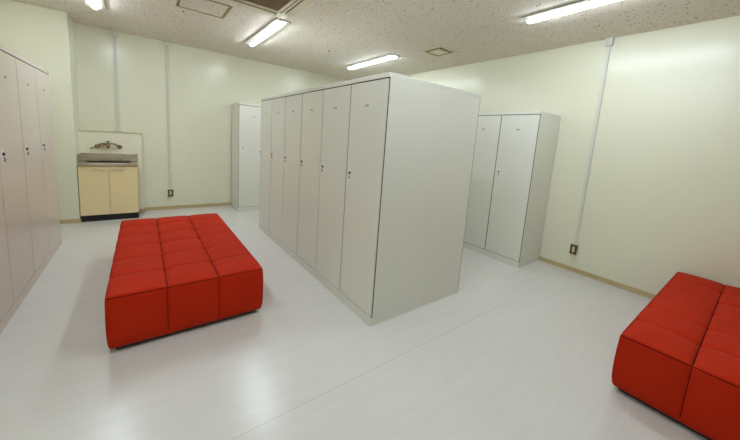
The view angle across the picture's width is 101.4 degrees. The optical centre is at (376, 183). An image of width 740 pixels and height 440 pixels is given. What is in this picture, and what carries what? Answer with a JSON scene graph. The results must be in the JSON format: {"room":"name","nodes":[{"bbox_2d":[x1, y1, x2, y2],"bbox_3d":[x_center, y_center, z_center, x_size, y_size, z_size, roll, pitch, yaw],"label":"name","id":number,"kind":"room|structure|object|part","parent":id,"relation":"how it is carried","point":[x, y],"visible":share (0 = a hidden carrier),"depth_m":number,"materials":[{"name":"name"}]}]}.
{"room":"locker room","nodes":[
{"label":"locker room","id":0,"kind":"room"},
{"bbox_2d":[0,0,80,219],"bbox_3d":[-4.154,-0.791,3.796,0.562,2.584,0.438,-2,10,-38],"label":"wall","id":1,"kind":"structure","parent":0,"point":[43,36],"depth_m":3.66,"materials":[{"name":"paint"}]},
{"bbox_2d":[60,218,80,223],"bbox_3d":[-4.107,0.493,3.801,0.571,0.052,0.009,-2,10,-38],"label":"baseboard","id":2,"kind":"structure","parent":1,"relation":"attached to","point":[66,221],"depth_m":3.91,"materials":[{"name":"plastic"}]},
{"bbox_2d":[73,22,346,206],"bbox_3d":[-2.494,-0.899,5.420,5.417,2.584,0.120,-2,10,-38],"label":"wall","id":3,"kind":"structure","parent":0,"point":[204,85],"depth_m":4.79,"materials":[{"name":"paint"}]},
{"bbox_2d":[77,153,137,161],"bbox_3d":[-3.700,-0.333,4.193,0.611,0.144,0.264,-2,10,-38],"label":"backsplash","id":4,"kind":"structure","parent":3,"relation":"attached to","point":[81,156],"depth_m":4.25,"materials":[{"name":"silver metal"}]},
{"bbox_2d":[78,129,143,212],"bbox_3d":[-3.808,-0.149,4.389,0.674,1.200,0.130,-2,10,-38],"label":"lining","id":5,"kind":"object","parent":3,"relation":"attached to","point":[131,142],"visible":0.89,"depth_m":4.32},
{"bbox_2d":[90,141,121,148],"bbox_3d":[-3.754,-0.531,4.203,0.333,0.120,0.126,-2,10,-38],"label":"tap","id":6,"kind":"object","parent":5,"relation":"attached to","point":[107,144],"visible":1,"depth_m":4.20,"materials":[{"name":"silver metal"}]},
{"bbox_2d":[112,30,121,130],"bbox_3d":[-3.684,-1.436,4.288,0.058,1.378,0.040,-2,10,-38],"label":"duct","id":7,"kind":"object","parent":3,"relation":"attached to","point":[114,33],"visible":1,"depth_m":4.29,"materials":[{"name":"white plastic"}]},
{"bbox_2d":[165,41,170,188],"bbox_3d":[-3.238,-1.022,4.715,0.054,2.250,0.040,-2,10,-38],"label":"duct","id":8,"kind":"object","parent":3,"relation":"attached to","point":[166,42],"visible":1,"depth_m":4.71,"materials":[{"name":"white plastic"}]},
{"bbox_2d":[168,189,172,196],"bbox_3d":[-3.322,0.150,4.878,0.074,0.121,0.048,-2,10,-38],"label":"wall outlet","id":9,"kind":"object","parent":3,"relation":"attached to","point":[170,191],"visible":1,"depth_m":4.86,"materials":[{"name":"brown plastic"}]},
{"bbox_2d":[145,202,230,210],"bbox_3d":[-2.057,0.344,5.923,3.940,0.052,0.009,-2,10,-38],"label":"baseboard","id":10,"kind":"structure","parent":3,"relation":"attached to","point":[225,203],"depth_m":5.06,"materials":[{"name":"plastic"}]},
{"bbox_2d":[0,205,707,439],"bbox_3d":[-0.229,1.031,2.562,5.417,0.100,7.922,-2,10,-38],"label":"floor","id":11,"kind":"structure","parent":0,"point":[526,352],"depth_m":1.81,"materials":[{"name":"plastic"}]},
{"bbox_2d":[0,44,35,333],"bbox_3d":[-2.603,0.009,1.791,0.524,1.790,1.030,-2,10,-38],"label":"locker","id":12,"kind":"object","parent":11,"relation":"on","point":[17,276],"visible":1,"depth_m":2.09,"materials":[{"name":"metal"}]},
{"bbox_3d":[-2.257,0.025,1.733,0.020,1.677,0.506,-2,10,-38],"label":"door","id":13,"kind":"part","parent":12,"relation":"part of","materials":[{"name":"metal"}]},
{"bbox_2d":[14,53,61,280],"bbox_3d":[-3.227,-0.151,2.595,0.524,1.790,1.030,-2,10,-38],"label":"locker","id":14,"kind":"object","parent":11,"relation":"on","point":[32,79],"visible":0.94,"depth_m":2.65,"materials":[{"name":"metal"}]},
{"bbox_3d":[-2.881,-0.135,2.537,0.020,1.677,0.506,-2,10,-38],"label":"door","id":15,"kind":"part","parent":14,"relation":"part of","materials":[{"name":"metal"}]},
{"bbox_3d":[-3.193,-0.214,2.939,0.020,1.677,0.506,-2,10,-38],"label":"door","id":16,"kind":"part","parent":14,"relation":"part of","materials":[{"name":"metal"}]},
{"bbox_2d":[77,153,138,221],"bbox_3d":[-3.702,0.041,4.213,0.611,0.889,0.346,-2,10,-38],"label":"base cabinet","id":17,"kind":"object","parent":11,"relation":"on","point":[108,183],"visible":1,"depth_m":4.12,"materials":[{"name":"beige laminate"}]},
{"bbox_3d":[-3.739,0.099,4.015,0.298,0.655,0.018,-2,10,-38],"label":"door","id":18,"kind":"part","parent":17,"relation":"part of","materials":[{"name":"beige laminate"}]},
{"bbox_2d":[77,160,137,165],"bbox_3d":[-3.678,-0.276,4.168,0.610,0.041,0.325,-2,10,-38],"label":"countertop","id":19,"kind":"structure","parent":17,"relation":"on","point":[83,162],"depth_m":4.06,"materials":[{"name":"silver metal"}]},
{"bbox_2d":[87,161,129,162],"bbox_3d":[-3.692,-0.223,4.186,0.467,0.145,0.236,-2,10,-38],"label":"basin","id":20,"kind":"object","parent":19,"relation":"in","point":[87,161],"depth_m":4.26,"materials":[{"name":"silver metal"}]},
{"bbox_3d":[-3.501,0.090,4.199,0.298,0.655,0.018,-2,10,-38],"label":"door","id":21,"kind":"part","parent":17,"relation":"part of","materials":[{"name":"beige laminate"}]},
{"bbox_2d":[105,213,262,348],"bbox_3d":[-1.720,0.666,2.665,0.886,0.376,1.762,-2,10,-38],"label":"tufted bench","id":22,"kind":"object","parent":11,"relation":"on","point":[170,275],"visible":1,"depth_m":2.10,"materials":[{"name":"red leather"}]},
{"bbox_3d":[-1.732,0.829,2.688,0.802,0.025,1.678,-2,10,-38],"label":"frame","id":23,"kind":"part","parent":22,"relation":"part of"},
{"bbox_2d":[231,102,260,210],"bbox_3d":[-2.053,-0.465,5.424,0.901,1.790,0.524,-2,10,-38],"label":"locker","id":24,"kind":"object","parent":11,"relation":"on","point":[246,117],"visible":0.41,"depth_m":5.07,"materials":[{"name":"metal"}]},
{"bbox_2d":[259,93,285,246],"bbox_3d":[-1.150,-0.196,3.990,0.524,1.790,0.901,-2,10,-38],"label":"locker","id":25,"kind":"object","parent":11,"relation":"on","point":[273,108],"visible":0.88,"depth_m":3.78,"materials":[{"name":"metal"}]},
{"bbox_3d":[-1.474,-0.240,4.018,0.020,1.677,0.442,-2,10,-38],"label":"door","id":26,"kind":"part","parent":25,"relation":"part of","materials":[{"name":"metal"}]},
{"bbox_3d":[-1.201,-0.171,3.667,0.020,1.677,0.442,-2,10,-38],"label":"door","id":27,"kind":"part","parent":25,"relation":"part of","materials":[{"name":"metal"}]},
{"bbox_2d":[281,85,323,276],"bbox_3d":[-0.604,-0.056,3.287,0.524,1.790,0.901,-2,10,-38],"label":"locker","id":28,"kind":"object","parent":11,"relation":"on","point":[304,108],"visible":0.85,"depth_m":3.07,"materials":[{"name":"metal"}]},
{"bbox_3d":[-0.928,-0.101,3.315,0.020,1.677,0.442,-2,10,-38],"label":"door","id":29,"kind":"part","parent":28,"relation":"part of","materials":[{"name":"metal"}]},
{"bbox_3d":[-0.655,-0.031,2.963,0.020,1.677,0.442,-2,10,-38],"label":"door","id":30,"kind":"part","parent":28,"relation":"part of","materials":[{"name":"metal"}]},
{"bbox_2d":[315,72,441,326],"bbox_3d":[-0.058,0.084,2.583,0.524,1.790,0.901,-2,10,-38],"label":"locker","id":31,"kind":"object","parent":11,"relation":"on","point":[379,131],"visible":1,"depth_m":2.27,"materials":[{"name":"metal"}]},
{"bbox_3d":[-0.383,0.039,2.611,0.020,1.677,0.442,-2,10,-38],"label":"door","id":32,"kind":"part","parent":31,"relation":"part of","materials":[{"name":"metal"}]},
{"bbox_3d":[-0.110,0.109,2.260,0.020,1.677,0.442,-2,10,-38],"label":"door","id":33,"kind":"part","parent":31,"relation":"part of","materials":[{"name":"metal"}]},
{"bbox_2d":[420,85,480,306],"bbox_3d":[0.357,0.069,2.903,0.524,1.790,0.901,-2,10,-38],"label":"locker","id":34,"kind":"object","parent":11,"relation":"on","point":[459,109],"visible":0.44,"depth_m":2.53,"materials":[{"name":"metal"}]},
{"bbox_2d":[463,111,560,267],"bbox_3d":[1.633,0.022,3.898,0.524,1.790,0.901,-2,10,-38],"label":"locker","id":35,"kind":"object","parent":11,"relation":"on","point":[514,152],"visible":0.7,"depth_m":3.61,"materials":[{"name":"metal"}]},
{"bbox_3d":[1.309,-0.023,3.926,0.020,1.677,0.442,-2,10,-38],"label":"door","id":36,"kind":"part","parent":35,"relation":"part of","materials":[{"name":"metal"}]},
{"bbox_3d":[1.581,0.047,3.575,0.020,1.677,0.442,-2,10,-38],"label":"door","id":37,"kind":"part","parent":35,"relation":"part of","materials":[{"name":"metal"}]},
{"bbox_2d":[612,272,739,439],"bbox_3d":[2.330,1.067,1.942,1.762,0.376,0.886,-2,10,-38],"label":"tufted bench","id":38,"kind":"object","parent":11,"relation":"on","point":[679,357],"visible":1,"depth_m":1.65,"materials":[{"name":"red leather"}]},
{"bbox_3d":[2.318,1.230,1.965,1.678,0.025,0.802,-2,10,-38],"label":"frame","id":39,"kind":"part","parent":38,"relation":"part of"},
{"bbox_2d":[12,0,739,79],"bbox_3d":[-0.034,-1.619,2.187,5.417,0.100,7.922,-2,10,-38],"label":"ceiling","id":40,"kind":"structure","parent":0,"point":[353,31],"depth_m":3.39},
{"bbox_2d":[83,0,105,9],"bbox_3d":[-2.721,-1.841,2.850,0.170,0.039,1.264,-2,10,-38],"label":"recessed light","id":41,"kind":"object","parent":40,"relation":"in","point":[96,4],"visible":1,"depth_m":3.23,"materials":[{"name":"white plastic"}]},
{"bbox_2d":[90,0,97,9],"bbox_3d":[-2.722,-1.829,2.852,0.042,0.016,1.230,-2,10,-38],"label":"diffuser","id":42,"kind":"object","parent":41,"relation":"attached to","point":[93,3],"depth_m":3.21,"materials":[{"name":"white plastic"}]},
{"bbox_2d":[176,0,231,18],"bbox_3d":[-1.783,-1.826,3.120,0.450,0.006,0.450,-2,10,-38],"label":"access hatch","id":43,"kind":"object","parent":40,"relation":"attached to","point":[209,7],"visible":1,"depth_m":3.14,"materials":[{"name":"beige plastic"}]},
{"bbox_2d":[245,18,290,45],"bbox_3d":[-1.405,-1.882,3.831,0.170,0.039,1.264,-2,10,-38],"label":"recessed light","id":44,"kind":"object","parent":40,"relation":"in","point":[276,25],"visible":1,"depth_m":3.71,"materials":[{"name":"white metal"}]},
{"bbox_2d":[250,22,284,45],"bbox_3d":[-1.406,-1.871,3.833,0.042,0.016,1.230,-2,10,-38],"label":"diffuser","id":45,"kind":"object","parent":44,"relation":"attached to","point":[277,25],"depth_m":3.75,"materials":[{"name":"white plastic"}]},
{"bbox_2d":[224,0,316,19],"bbox_3d":[-1.048,-1.691,2.634,0.950,0.031,0.950,-2,10,-38],"label":"air conditioner","id":46,"kind":"object","parent":40,"relation":"attached to","point":[284,9],"visible":1,"depth_m":2.93,"materials":[{"name":"beige plastic"}]},
{"bbox_2d":[245,0,289,10],"bbox_3d":[-1.049,-1.681,2.635,0.592,0.008,0.592,-2,10,-38],"label":"grille","id":47,"kind":"object","parent":46,"relation":"attached to","point":[274,5],"depth_m":2.89,"materials":[{"name":"black plastic"}]},
{"bbox_3d":[-1.049,-1.681,2.635,0.650,0.008,0.650,-2,10,-38],"label":"grille frame","id":48,"kind":"part","parent":46,"relation":"part of","materials":[{"name":"beige plastic"}]},
{"bbox_2d":[346,54,400,69],"bbox_3d":[-0.101,-1.930,4.846,0.170,0.039,1.264,-2,10,-38],"label":"recessed light","id":49,"kind":"object","parent":40,"relation":"in","point":[390,56],"visible":1,"depth_m":4.73,"materials":[{"name":"white plastic"}]},
{"bbox_2d":[419,45,459,57],"bbox_3d":[0.834,-1.762,4.064,0.384,0.016,0.384,-2,10,-38],"label":"ceiling vent","id":50,"kind":"object","parent":40,"relation":"in","point":[437,51],"visible":1,"depth_m":4.03,"materials":[{"name":"beige plastic"}]},
{"bbox_3d":[0.834,-1.761,4.064,0.184,0.014,0.184,-2,10,-38],"label":"panel","id":51,"kind":"part","parent":50,"relation":"part of","materials":[{"name":"beige plastic"}]},
{"bbox_2d":[523,0,619,22],"bbox_3d":[1.811,-1.441,2.384,0.170,0.039,1.264,-2,10,-38],"label":"recessed light","id":52,"kind":"object","parent":40,"relation":"in","point":[586,4],"visible":1,"depth_m":2.58,"materials":[{"name":"white plastic"}]},
{"bbox_2d":[406,15,739,294],"bbox_3d":[1.967,-0.368,3.988,0.120,2.584,7.682,-2,10,-38],"label":"wall","id":53,"kind":"structure","parent":0,"point":[662,197],"depth_m":3.02,"materials":[{"name":"paint"}]},
{"bbox_2d":[569,243,578,254],"bbox_3d":[2.279,0.758,3.496,0.048,0.121,0.074,-2,10,-38],"label":"wall outlet","id":54,"kind":"object","parent":53,"relation":"attached to","point":[574,248],"visible":1,"depth_m":3.48,"materials":[{"name":"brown plastic"}]},
{"bbox_2d":[574,37,614,243],"bbox_3d":[2.364,-0.414,3.330,0.050,2.250,0.066,-2,10,-38],"label":"duct","id":55,"kind":"object","parent":53,"relation":"attached to","point":[609,42],"visible":1,"depth_m":3.31,"materials":[{"name":"white plastic"}]},
{"bbox_2d":[539,256,655,298],"bbox_3d":[1.827,0.885,4.122,0.009,0.052,7.673,-2,10,-38],"label":"baseboard","id":56,"kind":"structure","parent":53,"relation":"attached to","point":[593,276],"depth_m":3.31,"materials":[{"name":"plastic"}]}
]}

